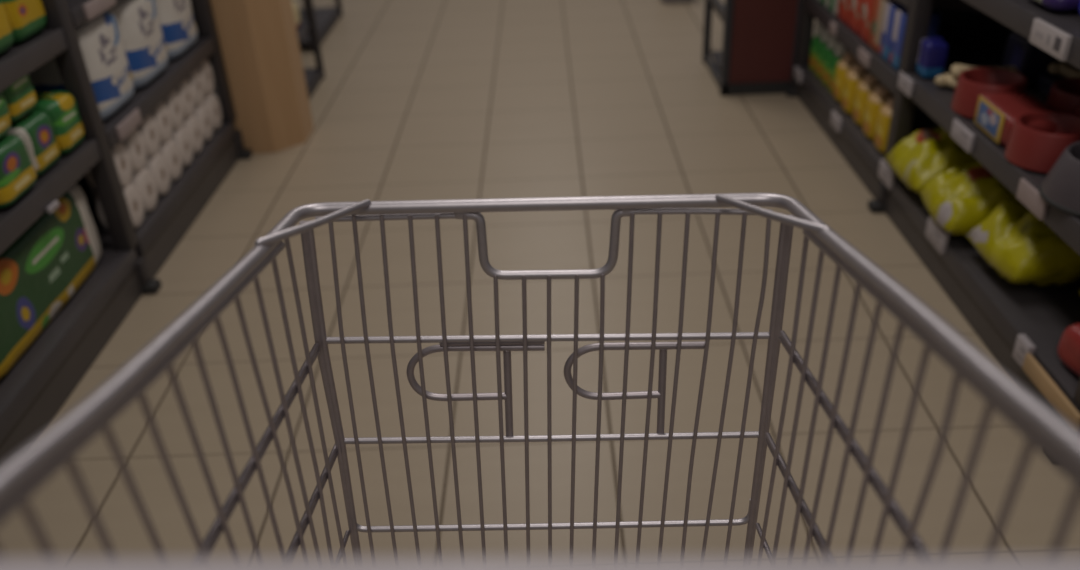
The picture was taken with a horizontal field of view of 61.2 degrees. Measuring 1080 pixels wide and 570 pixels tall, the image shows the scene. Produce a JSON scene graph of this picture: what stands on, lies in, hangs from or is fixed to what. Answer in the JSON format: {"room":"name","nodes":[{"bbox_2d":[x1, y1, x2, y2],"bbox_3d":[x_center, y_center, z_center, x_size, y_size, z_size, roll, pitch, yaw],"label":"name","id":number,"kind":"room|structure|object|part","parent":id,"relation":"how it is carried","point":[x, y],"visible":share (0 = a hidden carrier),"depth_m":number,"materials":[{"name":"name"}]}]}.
{"room":"supermarket","nodes":[
{"label":"supermarket","id":0,"kind":"room"},
{"bbox_2d":[211,0,313,152],"bbox_3d":[-1.396,-1.935,3.357,0.575,3.000,0.275,-2,30,1],"label":"pillar","id":1,"kind":"structure","parent":0,"point":[258,39],"depth_m":3.86,"materials":[{"name":"brown wood"}]},
{"bbox_2d":[0,0,1079,557],"bbox_3d":[0.030,-1.264,5.059,12.000,0.001,18.000,-2,30,1],"label":"floor","id":2,"kind":"structure","parent":0,"point":[415,99],"depth_m":2.75,"materials":[{"name":"tile"}]},
{"bbox_2d":[0,0,161,465],"bbox_3d":[-1.508,-0.291,2.055,0.474,1.500,1.355,-2,30,1],"label":"shelving unit","id":3,"kind":"object","parent":2,"relation":"on","point":[36,387],"visible":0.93,"depth_m":2.53,"materials":[{"name":"metal"}]},
{"bbox_2d":[0,0,13,53],"bbox_3d":[-1.442,-0.666,2.223,0.202,0.239,0.196,-2,30,1],"label":"pack","id":4,"kind":"object","parent":3,"relation":"on","point":[6,34],"visible":1,"depth_m":2.29},
{"bbox_2d":[0,135,36,208],"bbox_3d":[-1.411,-0.288,2.303,0.195,0.154,0.190,-2,30,1],"label":"pack","id":5,"kind":"object","parent":3,"relation":"on","point":[18,175],"visible":0.99,"depth_m":2.29},
{"bbox_2d":[0,92,10,137],"bbox_3d":[-1.422,-0.411,2.231,0.185,0.134,0.164,-2,30,1],"label":"pack","id":6,"kind":"object","parent":5,"relation":"on","point":[5,121],"visible":0.99,"depth_m":2.27},
{"bbox_2d":[2,0,46,43],"bbox_3d":[-1.444,-0.759,2.389,0.206,0.229,0.186,-2,30,1],"label":"pack","id":7,"kind":"object","parent":3,"relation":"on","point":[26,18],"visible":0.79,"depth_m":2.38},
{"bbox_2d":[5,111,60,175],"bbox_3d":[-1.423,-0.381,2.457,0.194,0.159,0.155,-2,30,1],"label":"pack","id":8,"kind":"object","parent":3,"relation":"on","point":[36,129],"visible":0.46,"depth_m":2.43},
{"bbox_2d":[1,74,36,121],"bbox_3d":[-1.432,-0.502,2.376,0.182,0.131,0.153,-2,30,1],"label":"pack","id":9,"kind":"object","parent":8,"relation":"on","point":[20,97],"visible":0.58,"depth_m":2.36},
{"bbox_3d":[-1.522,-0.365,2.011,0.414,0.057,1.271,-2,30,1],"label":"shelf","id":10,"kind":"part","parent":3,"relation":"part of","materials":[{"name":"metal"}]},
{"bbox_2d":[0,184,101,377],"bbox_3d":[-1.468,-0.020,2.468,0.268,0.279,0.747,-2,30,1],"label":"pack","id":11,"kind":"object","parent":3,"relation":"on","point":[41,270],"visible":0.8,"depth_m":2.46},
{"bbox_3d":[-1.508,-0.083,2.177,0.414,0.062,1.271,-2,30,1],"label":"shelf","id":12,"kind":"part","parent":3,"relation":"part of","materials":[{"name":"metal"}]},
{"bbox_2d":[31,91,84,154],"bbox_3d":[-1.420,-0.461,2.586,0.196,0.164,0.146,-2,30,1],"label":"pack","id":13,"kind":"object","parent":3,"relation":"on","point":[61,106],"visible":0.43,"depth_m":2.55},
{"bbox_3d":[-1.492,0.239,2.367,0.416,0.060,1.289,-2,30,1],"label":"shelf","id":14,"kind":"part","parent":3,"relation":"part of","materials":[{"name":"metal"}]},
{"bbox_3d":[-1.298,0.299,2.404,0.018,0.106,1.289,-2,30,1],"label":"kick panel","id":15,"kind":"part","parent":3,"relation":"part of","materials":[{"name":"metal"}]},
{"bbox_3d":[-1.341,-0.696,2.569,0.053,1.337,0.060,-2,30,1],"label":"post","id":16,"kind":"part","parent":3,"relation":"part of","materials":[{"name":"metal"}]},
{"bbox_3d":[-1.296,-0.039,2.956,0.046,0.095,0.044,-2,30,1],"label":"leg","id":17,"kind":"part","parent":3,"relation":"part of","materials":[{"name":"metal"}]},
{"bbox_2d":[43,0,251,278],"bbox_3d":[-1.516,-0.921,3.126,0.474,1.500,1.120,-2,30,1],"label":"shelving unit","id":18,"kind":"object","parent":2,"relation":"on","point":[161,229],"visible":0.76,"depth_m":3.31,"materials":[{"name":"metal"}]},
{"bbox_2d":[28,9,133,120],"bbox_3d":[-1.458,-0.690,2.850,0.256,0.310,0.320,-2,30,1],"label":"pack","id":19,"kind":"object","parent":18,"relation":"on","point":[99,38],"visible":0.31,"depth_m":2.79},
{"bbox_3d":[-1.531,-1.017,3.052,0.414,0.050,1.066,-2,30,1],"label":"shelf","id":20,"kind":"part","parent":18,"relation":"part of","materials":[{"name":"metal"}]},
{"bbox_2d":[85,128,156,227],"bbox_3d":[-1.370,-0.351,2.993,0.110,0.297,0.258,-2,30,1],"label":"pack","id":21,"kind":"object","parent":18,"relation":"on","point":[138,184],"visible":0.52,"depth_m":2.98,"materials":[{"name":"paper"}]},
{"bbox_2d":[109,0,167,88],"bbox_3d":[-1.461,-0.855,3.130,0.257,0.310,0.325,-2,30,1],"label":"pack","id":22,"kind":"object","parent":18,"relation":"on","point":[138,22],"visible":0.44,"depth_m":3.07},
{"bbox_3d":[-1.500,-0.388,3.422,0.416,0.060,1.084,-2,30,1],"label":"shelf","id":23,"kind":"part","parent":18,"relation":"part of","materials":[{"name":"metal"}]},
{"bbox_2d":[136,102,181,194],"bbox_3d":[-1.371,-0.481,3.214,0.110,0.297,0.258,-2,30,1],"label":"pack","id":24,"kind":"object","parent":18,"relation":"on","point":[163,156],"visible":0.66,"depth_m":3.19,"materials":[{"name":"paper"}]},
{"bbox_3d":[-1.516,-0.701,3.238,0.414,0.057,1.066,-2,30,1],"label":"shelf","id":25,"kind":"part","parent":18,"relation":"part of","materials":[{"name":"metal"}]},
{"bbox_2d":[155,0,197,59],"bbox_3d":[-1.463,-1.025,3.419,0.256,0.310,0.325,-2,30,1],"label":"pack","id":26,"kind":"object","parent":18,"relation":"on","point":[178,26],"visible":0.44,"depth_m":3.37},
{"bbox_2d":[162,79,202,165],"bbox_3d":[-1.375,-0.611,3.435,0.110,0.297,0.258,-2,30,1],"label":"pack","id":27,"kind":"object","parent":18,"relation":"on","point":[187,134],"visible":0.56,"depth_m":3.42,"materials":[{"name":"paper"}]},
{"bbox_3d":[-1.306,-0.327,3.460,0.018,0.111,1.084,-2,30,1],"label":"kick panel","id":28,"kind":"part","parent":18,"relation":"part of","materials":[{"name":"metal"}]},
{"bbox_3d":[-1.541,-1.190,3.583,0.390,1.500,0.012,-2,30,1],"label":"panel","id":29,"kind":"part","parent":18,"relation":"part of","materials":[{"name":"metal"}]},
{"bbox_2d":[186,59,221,140],"bbox_3d":[-1.379,-0.741,3.656,0.110,0.297,0.258,-2,30,1],"label":"pack","id":30,"kind":"object","parent":18,"relation":"on","point":[207,108],"visible":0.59,"depth_m":3.64,"materials":[{"name":"paper"}]},
{"bbox_3d":[-1.348,-1.270,3.537,0.053,1.332,0.060,-2,30,1],"label":"post","id":31,"kind":"part","parent":18,"relation":"part of","materials":[{"name":"metal"}]},
{"bbox_3d":[-1.303,-0.612,3.924,0.046,0.100,0.044,-2,30,1],"label":"leg","id":32,"kind":"part","parent":18,"relation":"part of","materials":[{"name":"metal"}]},
{"bbox_2d":[297,0,324,98],"bbox_3d":[-1.400,-1.441,4.294,0.452,1.200,0.712,-2,30,1],"label":"display rack","id":33,"kind":"object","parent":2,"relation":"on","point":[313,76],"visible":0.21,"depth_m":4.73,"materials":[{"name":"metal"}]},
{"bbox_2d":[291,1,300,29],"bbox_3d":[-1.301,-1.328,4.547,0.180,0.140,0.220,-2,30,1],"label":"pack","id":34,"kind":"object","parent":33,"relation":"on","point":[294,4],"visible":0.15,"depth_m":4.55},
{"bbox_2d":[297,22,310,41],"bbox_3d":[-1.387,-1.173,4.453,0.400,0.025,0.680,-2,30,1],"label":"shelf","id":35,"kind":"object","parent":33,"relation":"attached to","point":[303,27],"depth_m":4.63,"materials":[{"name":"metal"}]},
{"bbox_2d":[303,68,317,86],"bbox_3d":[-1.377,-0.966,4.574,0.400,0.025,0.680,-2,30,1],"label":"shelf","id":36,"kind":"object","parent":33,"relation":"attached to","point":[311,74],"depth_m":4.74,"materials":[{"name":"metal"}]},
{"bbox_3d":[-1.192,-1.622,4.584,0.032,1.200,0.032,-2,30,1],"label":"post","id":37,"kind":"part","parent":33,"relation":"part of","materials":[{"name":"metal"}]},
{"bbox_3d":[-1.166,-0.959,4.580,0.024,0.040,0.680,-2,30,1],"label":"rail","id":38,"kind":"part","parent":33,"relation":"part of","materials":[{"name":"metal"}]},
{"bbox_2d":[299,0,342,51],"bbox_3d":[-1.560,-2.080,5.391,0.467,1.200,0.852,-2,30,1],"label":"display rack","id":39,"kind":"object","parent":2,"relation":"on","point":[326,17],"visible":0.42,"depth_m":5.74,"materials":[{"name":"metal"}]},
{"bbox_3d":[-1.340,-1.880,5.034,0.032,1.200,0.032,-2,30,1],"label":"post","id":40,"kind":"part","parent":39,"relation":"part of","materials":[{"name":"metal"}]},
{"bbox_2d":[299,7,336,45],"bbox_3d":[-1.537,-1.605,5.671,0.415,0.025,0.820,-2,30,1],"label":"shelf","id":41,"kind":"object","parent":39,"relation":"attached to","point":[326,17],"depth_m":5.73,"materials":[{"name":"metal"}]},
{"bbox_3d":[-1.319,-1.598,5.676,0.024,0.040,0.820,-2,30,1],"label":"rail","id":42,"kind":"part","parent":39,"relation":"part of","materials":[{"name":"metal"}]},
{"bbox_3d":[-1.345,-2.297,5.740,0.032,1.200,0.032,-2,30,1],"label":"post","id":43,"kind":"part","parent":39,"relation":"part of","materials":[{"name":"metal"}]},
{"bbox_2d":[0,193,1079,569],"bbox_3d":[0.024,0.479,0.878,0.573,1.242,0.824,-2,30,1],"label":"shopping cart","id":44,"kind":"object","parent":2,"relation":"on","point":[1043,429],"visible":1,"depth_m":0.91,"materials":[{"name":"metal"}]},
{"bbox_3d":[-0.264,0.069,0.578,0.010,0.180,0.725,-2,30,1],"label":"rim rod","id":45,"kind":"part","parent":44,"relation":"part of","materials":[{"name":"metal"}]},
{"bbox_3d":[-0.265,0.181,0.803,0.007,0.125,0.611,-2,30,1],"label":"rod","id":46,"kind":"part","parent":44,"relation":"part of","materials":[{"name":"metal"}]},
{"bbox_3d":[-0.262,0.297,0.916,0.007,0.132,0.548,-2,30,1],"label":"rod","id":47,"kind":"part","parent":44,"relation":"part of","materials":[{"name":"metal"}]},
{"bbox_3d":[-0.259,0.169,1.151,0.018,0.541,0.040,9,32,19],"label":"corner post","id":48,"kind":"part","parent":44,"relation":"part of","materials":[{"name":"metal"}]},
{"bbox_3d":[-0.258,0.421,0.966,0.007,0.126,0.548,-2,30,1],"label":"rod","id":49,"kind":"part","parent":44,"relation":"part of","materials":[{"name":"metal"}]},
{"bbox_3d":[-0.164,-0.075,1.018,0.173,0.008,0.007,-1,31,3],"label":"rod","id":50,"kind":"part","parent":44,"relation":"part of","materials":[{"name":"metal"}]},
{"bbox_3d":[-0.086,-0.080,1.013,0.018,0.013,0.010,-2,30,1],"label":"weld plate","id":51,"kind":"part","parent":44,"relation":"part of","materials":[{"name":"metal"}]},
{"bbox_3d":[-0.058,0.069,1.099,0.126,0.008,0.008,-1,31,3],"label":"hook rail","id":52,"kind":"part","parent":44,"relation":"part of","materials":[{"name":"metal"}]},
{"bbox_3d":[0.002,0.121,0.350,0.573,0.041,0.033,-1,31,2],"label":"handle","id":53,"kind":"part","parent":44,"relation":"part of","materials":[{"name":"plastic"}]},
{"bbox_3d":[0.009,-0.046,1.027,0.192,0.088,0.015,-1,31,3],"label":"notch rod","id":54,"kind":"part","parent":44,"relation":"part of","materials":[{"name":"metal"}]},
{"bbox_3d":[0.007,0.063,1.086,0.537,0.010,0.008,-1,31,3],"label":"cross rod","id":55,"kind":"part","parent":44,"relation":"part of","materials":[{"name":"metal"}]},
{"bbox_3d":[0.011,0.193,1.154,0.529,0.013,0.009,-1,31,3],"label":"cross rod","id":56,"kind":"part","parent":44,"relation":"part of","materials":[{"name":"metal"}]},
{"bbox_3d":[0.013,0.307,1.213,0.540,0.052,0.011,-1,31,3],"label":"cross rod","id":57,"kind":"part","parent":44,"relation":"part of","materials":[{"name":"metal"}]},
{"bbox_3d":[0.097,-0.083,1.004,0.018,0.013,0.010,-2,30,1],"label":"weld plate","id":58,"kind":"part","parent":44,"relation":"part of","materials":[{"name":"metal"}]},
{"bbox_3d":[0.173,-0.080,1.001,0.161,0.012,0.007,-1,31,3],"label":"rod","id":59,"kind":"part","parent":44,"relation":"part of","materials":[{"name":"metal"}]},
{"bbox_3d":[0.280,0.396,0.907,0.007,0.126,0.548,-2,30,1],"label":"rod","id":60,"kind":"part","parent":44,"relation":"part of","materials":[{"name":"metal"}]},
{"bbox_3d":[0.277,0.162,1.124,0.015,0.536,0.041,10,33,20],"label":"corner post","id":61,"kind":"part","parent":44,"relation":"part of","materials":[{"name":"metal"}]},
{"bbox_3d":[0.278,0.272,0.847,0.007,0.132,0.548,-2,30,1],"label":"rod","id":62,"kind":"part","parent":44,"relation":"part of","materials":[{"name":"metal"}]},
{"bbox_3d":[0.275,0.163,0.746,0.007,0.127,0.611,-2,30,1],"label":"rod","id":63,"kind":"part","parent":44,"relation":"part of","materials":[{"name":"metal"}]},
{"bbox_3d":[0.268,0.057,0.572,0.010,0.164,0.700,-2,30,1],"label":"rim rod","id":64,"kind":"part","parent":44,"relation":"part of","materials":[{"name":"metal"}]},
{"bbox_2d":[661,0,692,2],"bbox_3d":[0.894,-1.978,6.037,0.210,0.165,0.270,-2,30,1],"label":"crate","id":65,"kind":"object","parent":2,"relation":"on","point":[663,1],"visible":1,"depth_m":5.96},
{"bbox_2d":[702,0,801,95],"bbox_3d":[1.022,-1.595,4.308,0.366,1.250,0.566,-2,30,1],"label":"display stand","id":66,"kind":"object","parent":2,"relation":"on","point":[757,56],"visible":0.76,"depth_m":4.29,"materials":[{"name":"metal"}]},
{"bbox_3d":[0.855,-1.723,4.539,0.036,1.250,0.036,-2,30,1],"label":"post","id":67,"kind":"part","parent":66,"relation":"part of","materials":[{"name":"metal"}]},
{"bbox_3d":[0.881,-1.077,4.612,0.020,0.036,0.530,-2,30,1],"label":"rail","id":68,"kind":"part","parent":66,"relation":"part of","materials":[{"name":"metal"}]},
{"bbox_2d":[710,51,721,71],"bbox_3d":[1.050,-1.105,4.603,0.300,0.015,0.500,-2,30,1],"label":"shelf","id":69,"kind":"object","parent":66,"relation":"attached to","point":[716,55],"depth_m":4.70,"materials":[{"name":"metal"}]},
{"bbox_3d":[0.868,-1.361,4.445,0.020,0.036,0.530,-2,30,1],"label":"rail","id":70,"kind":"part","parent":66,"relation":"part of","materials":[{"name":"metal"}]},
{"bbox_2d":[713,4,724,23],"bbox_3d":[1.040,-1.312,4.481,0.300,0.015,0.500,-2,30,1],"label":"shelf","id":71,"kind":"object","parent":66,"relation":"attached to","point":[714,8],"depth_m":4.56,"materials":[{"name":"metal"}]},
{"bbox_3d":[0.858,-1.454,4.082,0.036,1.250,0.036,-2,30,1],"label":"post","id":72,"kind":"part","parent":66,"relation":"part of","materials":[{"name":"metal"}]},
{"bbox_3d":[1.048,-0.945,4.380,0.350,0.055,0.030,-2,30,1],"label":"rail","id":73,"kind":"part","parent":66,"relation":"part of","materials":[{"name":"metal"}]},
{"bbox_3d":[1.026,-1.466,4.082,0.315,1.145,0.020,-2,30,1],"label":"panel","id":74,"kind":"part","parent":66,"relation":"part of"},
{"bbox_3d":[1.188,-1.467,4.077,0.036,1.250,0.036,-2,30,1],"label":"post","id":75,"kind":"part","parent":66,"relation":"part of","materials":[{"name":"metal"}]},
{"bbox_2d":[785,0,1014,199],"bbox_3d":[1.382,-1.255,3.455,0.474,1.500,1.250,-2,30,1],"label":"shelving unit","id":76,"kind":"object","parent":2,"relation":"on","point":[973,37],"visible":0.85,"depth_m":3.51,"materials":[{"name":"metal"}]},
{"bbox_3d":[1.219,-0.955,4.321,0.046,0.078,0.044,-2,30,1],"label":"leg","id":77,"kind":"part","parent":76,"relation":"part of","materials":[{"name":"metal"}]},
{"bbox_3d":[1.201,-1.613,3.933,0.053,1.354,0.060,-2,30,1],"label":"post","id":78,"kind":"part","parent":76,"relation":"part of","materials":[{"name":"metal"}]},
{"bbox_2d":[809,22,823,70],"bbox_3d":[1.274,-1.085,4.149,0.080,0.214,0.100,-2,30,1],"label":"bottle","id":79,"kind":"object","parent":76,"relation":"on","point":[816,41],"visible":0.44,"depth_m":4.13,"materials":[{"name":"green plastic"}]},
{"bbox_2d":[815,28,830,77],"bbox_3d":[1.275,-1.031,4.058,0.080,0.214,0.100,-2,30,1],"label":"bottle","id":80,"kind":"object","parent":76,"relation":"on","point":[823,46],"visible":0.41,"depth_m":4.03,"materials":[{"name":"green plastic"}]},
{"bbox_2d":[821,0,829,7],"bbox_3d":[1.267,-1.275,3.849,0.120,0.186,0.114,-2,30,1],"label":"box","id":81,"kind":"object","parent":76,"relation":"on","point":[824,2],"visible":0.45,"depth_m":3.86,"materials":[{"name":"cardboard"}]},
{"bbox_2d":[822,34,837,85],"bbox_3d":[1.276,-0.978,3.967,0.080,0.214,0.100,-2,30,1],"label":"bottle","id":82,"kind":"object","parent":76,"relation":"on","point":[830,52],"visible":0.44,"depth_m":3.94,"materials":[{"name":"green plastic"}]},
{"bbox_2d":[829,0,838,15],"bbox_3d":[1.268,-1.213,3.743,0.120,0.186,0.114,-1,31,3],"label":"box","id":83,"kind":"object","parent":76,"relation":"on","point":[833,5],"visible":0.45,"depth_m":3.75,"materials":[{"name":"cardboard"}]},
{"bbox_2d":[828,41,848,92],"bbox_3d":[1.276,-0.924,3.875,0.080,0.214,0.100,-2,30,1],"label":"bottle","id":84,"kind":"object","parent":76,"relation":"on","point":[840,50],"visible":0.35,"depth_m":3.84,"materials":[{"name":"green plastic"}]},
{"bbox_3d":[1.229,-0.636,3.801,0.018,0.089,1.214,-2,30,1],"label":"kick panel","id":85,"kind":"part","parent":76,"relation":"part of","materials":[{"name":"metal"}]},
{"bbox_2d":[837,0,849,23],"bbox_3d":[1.269,-1.148,3.633,0.120,0.186,0.124,-2,30,1],"label":"box","id":86,"kind":"object","parent":76,"relation":"on","point":[843,6],"visible":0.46,"depth_m":3.64,"materials":[{"name":"red cardboard"}]},
{"bbox_2d":[833,52,857,102],"bbox_3d":[1.276,-0.859,3.775,0.102,0.204,0.118,-2,30,1],"label":"bottle","id":87,"kind":"object","parent":76,"relation":"on","point":[844,65],"visible":0.47,"depth_m":3.74,"materials":[{"name":"yellow plastic"}]},
{"bbox_2d":[846,0,861,32],"bbox_3d":[1.269,-1.081,3.518,0.120,0.186,0.124,-2,30,1],"label":"box","id":88,"kind":"object","parent":76,"relation":"on","point":[854,5],"visible":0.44,"depth_m":3.52,"materials":[{"name":"red cardboard"}]},
{"bbox_2d":[842,61,868,114],"bbox_3d":[1.273,-0.789,3.656,0.102,0.204,0.118,-2,30,1],"label":"bottle","id":89,"kind":"object","parent":76,"relation":"on","point":[858,72],"visible":0.61,"depth_m":3.62,"materials":[{"name":"yellow plastic"}]},
{"bbox_2d":[857,0,873,42],"bbox_3d":[1.270,-1.013,3.404,0.120,0.186,0.124,-1,31,3],"label":"box","id":90,"kind":"object","parent":76,"relation":"on","point":[866,8],"visible":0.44,"depth_m":3.40,"materials":[{"name":"red cardboard"}]},
{"bbox_2d":[853,72,881,126],"bbox_3d":[1.278,-0.719,3.538,0.102,0.204,0.118,-2,30,1],"label":"bottle","id":91,"kind":"object","parent":76,"relation":"on","point":[868,85],"visible":0.44,"depth_m":3.50,"materials":[{"name":"yellow plastic"}]},
{"bbox_3d":[1.417,-0.704,3.762,0.416,0.060,1.214,-2,30,1],"label":"shelf","id":92,"kind":"part","parent":76,"relation":"part of","materials":[{"name":"metal"}]},
{"bbox_2d":[863,84,893,139],"bbox_3d":[1.274,-0.649,3.419,0.102,0.204,0.118,-2,30,1],"label":"bottle","id":93,"kind":"object","parent":76,"relation":"on","point":[877,99],"visible":0.54,"depth_m":3.38,"materials":[{"name":"yellow plastic"}]},
{"bbox_2d":[868,0,896,52],"bbox_3d":[1.271,-0.948,3.293,0.120,0.186,0.114,-3,30,0],"label":"box","id":94,"kind":"object","parent":76,"relation":"on","point":[878,11],"visible":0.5,"depth_m":3.29,"materials":[{"name":"cardboard"}]},
{"bbox_2d":[874,96,894,153],"bbox_3d":[1.275,-0.579,3.300,0.102,0.204,0.118,-2,30,1],"label":"bottle","id":95,"kind":"object","parent":76,"relation":"on","point":[885,113],"visible":0.38,"depth_m":3.28,"materials":[{"name":"yellow plastic"}]},
{"bbox_2d":[879,1,906,60],"bbox_3d":[1.272,-0.891,3.196,0.120,0.186,0.094,-1,31,2],"label":"box","id":96,"kind":"object","parent":76,"relation":"on","point":[891,6],"visible":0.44,"depth_m":3.18,"materials":[{"name":"blue cardboard"}]},
{"bbox_3d":[1.393,-1.233,3.450,0.414,0.065,1.196,-2,30,1],"label":"shelf","id":97,"kind":"part","parent":76,"relation":"part of","materials":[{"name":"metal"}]},
{"bbox_3d":[1.405,-0.984,3.597,0.414,0.068,1.196,-2,30,1],"label":"shelf","id":98,"kind":"part","parent":76,"relation":"part of","materials":[{"name":"metal"}]},
{"bbox_2d":[888,8,940,69],"bbox_3d":[1.272,-0.838,3.107,0.120,0.186,0.094,-2,30,2],"label":"box","id":99,"kind":"object","parent":76,"relation":"on","point":[900,21],"visible":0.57,"depth_m":3.08,"materials":[{"name":"blue cardboard"}]},
{"bbox_3d":[1.609,-1.256,3.438,0.020,1.500,1.220,-2,30,1],"label":"panel","id":100,"kind":"part","parent":76,"relation":"part of","materials":[{"name":"metal"}]},
{"bbox_2d":[867,0,1079,430],"bbox_3d":[1.390,-0.590,2.326,0.474,1.500,1.390,-2,30,1],"label":"shelving unit","id":101,"kind":"object","parent":2,"relation":"on","point":[1022,326],"visible":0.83,"depth_m":2.47,"materials":[{"name":"metal"}]},
{"bbox_3d":[1.227,-0.320,3.244,0.046,0.078,0.044,-2,30,1],"label":"leg","id":102,"kind":"part","parent":101,"relation":"part of","materials":[{"name":"metal"}]},
{"bbox_3d":[1.208,-0.979,2.856,0.053,1.354,0.060,-2,30,1],"label":"post","id":103,"kind":"part","parent":101,"relation":"part of","materials":[{"name":"metal"}]},
{"bbox_2d":[885,127,977,193],"bbox_3d":[1.377,-0.426,2.991,0.408,0.242,0.275,-3,30,-1],"label":"bag","id":104,"kind":"object","parent":101,"relation":"on","point":[924,155],"visible":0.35,"depth_m":2.92,"materials":[{"name":"yellow plastic"}]},
{"bbox_2d":[916,37,947,77],"bbox_3d":[1.254,-0.730,2.919,0.073,0.124,0.075,-2,30,1],"label":"pack","id":105,"kind":"object","parent":101,"relation":"on","point":[933,51],"visible":0.98,"depth_m":2.89},
{"bbox_2d":[935,73,957,88],"bbox_3d":[1.291,-0.614,2.804,0.064,0.039,0.160,-18,34,-23],"label":"bone","id":106,"kind":"object","parent":101,"relation":"on","point":[946,80],"visible":0.47,"depth_m":2.83},
{"bbox_2d":[919,161,1019,236],"bbox_3d":[1.388,-0.277,2.736,0.417,0.261,0.265,-1,31,4],"label":"bag","id":107,"kind":"object","parent":101,"relation":"on","point":[959,199],"visible":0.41,"depth_m":2.67,"materials":[{"name":"yellow plastic"}]},
{"bbox_3d":[1.237,0.023,2.680,0.018,0.089,1.314,-2,30,1],"label":"kick panel","id":108,"kind":"part","parent":101,"relation":"part of","materials":[{"name":"metal"}]},
{"bbox_3d":[1.425,-0.044,2.642,0.416,0.060,1.314,-2,30,1],"label":"shelf","id":109,"kind":"part","parent":101,"relation":"part of","materials":[{"name":"metal"}]},
{"bbox_3d":[1.411,-0.355,2.459,0.414,0.065,1.296,-2,30,1],"label":"shelf","id":110,"kind":"part","parent":101,"relation":"part of","materials":[{"name":"metal"}]},
{"bbox_2d":[951,67,1079,172],"bbox_3d":[1.297,-0.457,2.479,0.194,0.102,0.564,-2,31,2],"label":"pet bowl","id":111,"kind":"object","parent":101,"relation":"on","point":[1034,135],"visible":0.97,"depth_m":2.42,"materials":[{"name":"red plastic"}]},
{"bbox_3d":[1.396,-0.670,2.273,0.414,0.061,1.296,-2,30,1],"label":"shelf","id":112,"kind":"part","parent":101,"relation":"part of","materials":[{"name":"metal"}]},
{"bbox_2d":[966,199,1079,285],"bbox_3d":[1.420,-0.143,2.479,0.404,0.276,0.280,-4,30,-2],"label":"bag","id":113,"kind":"object","parent":101,"relation":"on","point":[1019,245],"visible":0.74,"depth_m":2.42,"materials":[{"name":"yellow plastic"}]},
{"bbox_2d":[1001,32,1053,84],"bbox_3d":[1.520,-0.712,2.843,0.104,0.149,0.143,-2,30,1],"label":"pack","id":114,"kind":"object","parent":101,"relation":"on","point":[1031,61],"visible":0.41,"depth_m":2.80},
{"bbox_2d":[1032,0,1079,10],"bbox_3d":[1.279,-0.718,2.244,0.123,0.059,0.180,-2,30,1],"label":"pack","id":115,"kind":"object","parent":101,"relation":"on","point":[1056,5],"visible":0.98,"depth_m":2.18},
{"bbox_2d":[1039,141,1079,217],"bbox_3d":[1.310,-0.248,2.109,0.262,0.112,0.262,-2,30,1],"label":"pet bowl","id":116,"kind":"object","parent":101,"relation":"on","point":[1060,188],"visible":1,"depth_m":2.09,"materials":[{"name":"grey plastic"}]},
{"bbox_2d":[1046,78,1079,115],"bbox_3d":[1.508,-0.402,2.368,0.194,0.102,0.564,-2,30,1],"label":"pet bowl","id":117,"kind":"object","parent":101,"relation":"on","point":[1064,95],"visible":0.62,"depth_m":2.51,"materials":[{"name":"red plastic"}]},
{"bbox_3d":[1.617,-0.596,2.318,0.020,1.500,1.320,-2,30,1],"label":"panel","id":118,"kind":"part","parent":101,"relation":"part of","materials":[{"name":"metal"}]},
{"bbox_2d":[1057,323,1079,376],"bbox_3d":[1.367,0.168,2.099,0.255,0.130,0.220,-5,31,-3],"label":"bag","id":119,"kind":"object","parent":101,"relation":"on","point":[1068,349],"visible":1,"depth_m":2.13,"materials":[{"name":"red plastic"}]},
{"bbox_3d":[1.217,-0.309,1.719,0.053,1.354,0.060,-2,30,1],"label":"post","id":120,"kind":"part","parent":101,"relation":"part of","materials":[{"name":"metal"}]},
{"bbox_3d":[1.571,-0.580,2.711,0.123,0.052,0.202,-2,30,1],"label":"pack","id":121,"kind":"object","parent":101,"relation":"on","visible":0},
{"bbox_2d":[1048,62,1079,77],"bbox_3d":[1.569,-0.620,2.687,0.064,0.039,0.160,-8,31,-9],"label":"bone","id":122,"kind":"object","parent":121,"relation":"on","point":[1064,69],"visible":0.91,"depth_m":2.71},
{"bbox_3d":[1.441,-0.620,2.802,0.064,0.039,0.170,7,32,16],"label":"bone","id":123,"kind":"object","parent":101,"relation":"on","visible":0},
{"bbox_2d":[950,64,1018,77],"bbox_3d":[1.355,-0.649,2.784,0.190,0.039,0.064,6,32,14],"label":"bone","id":124,"kind":"object","parent":123,"relation":"on","point":[956,69],"visible":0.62,"depth_m":2.78}
]}

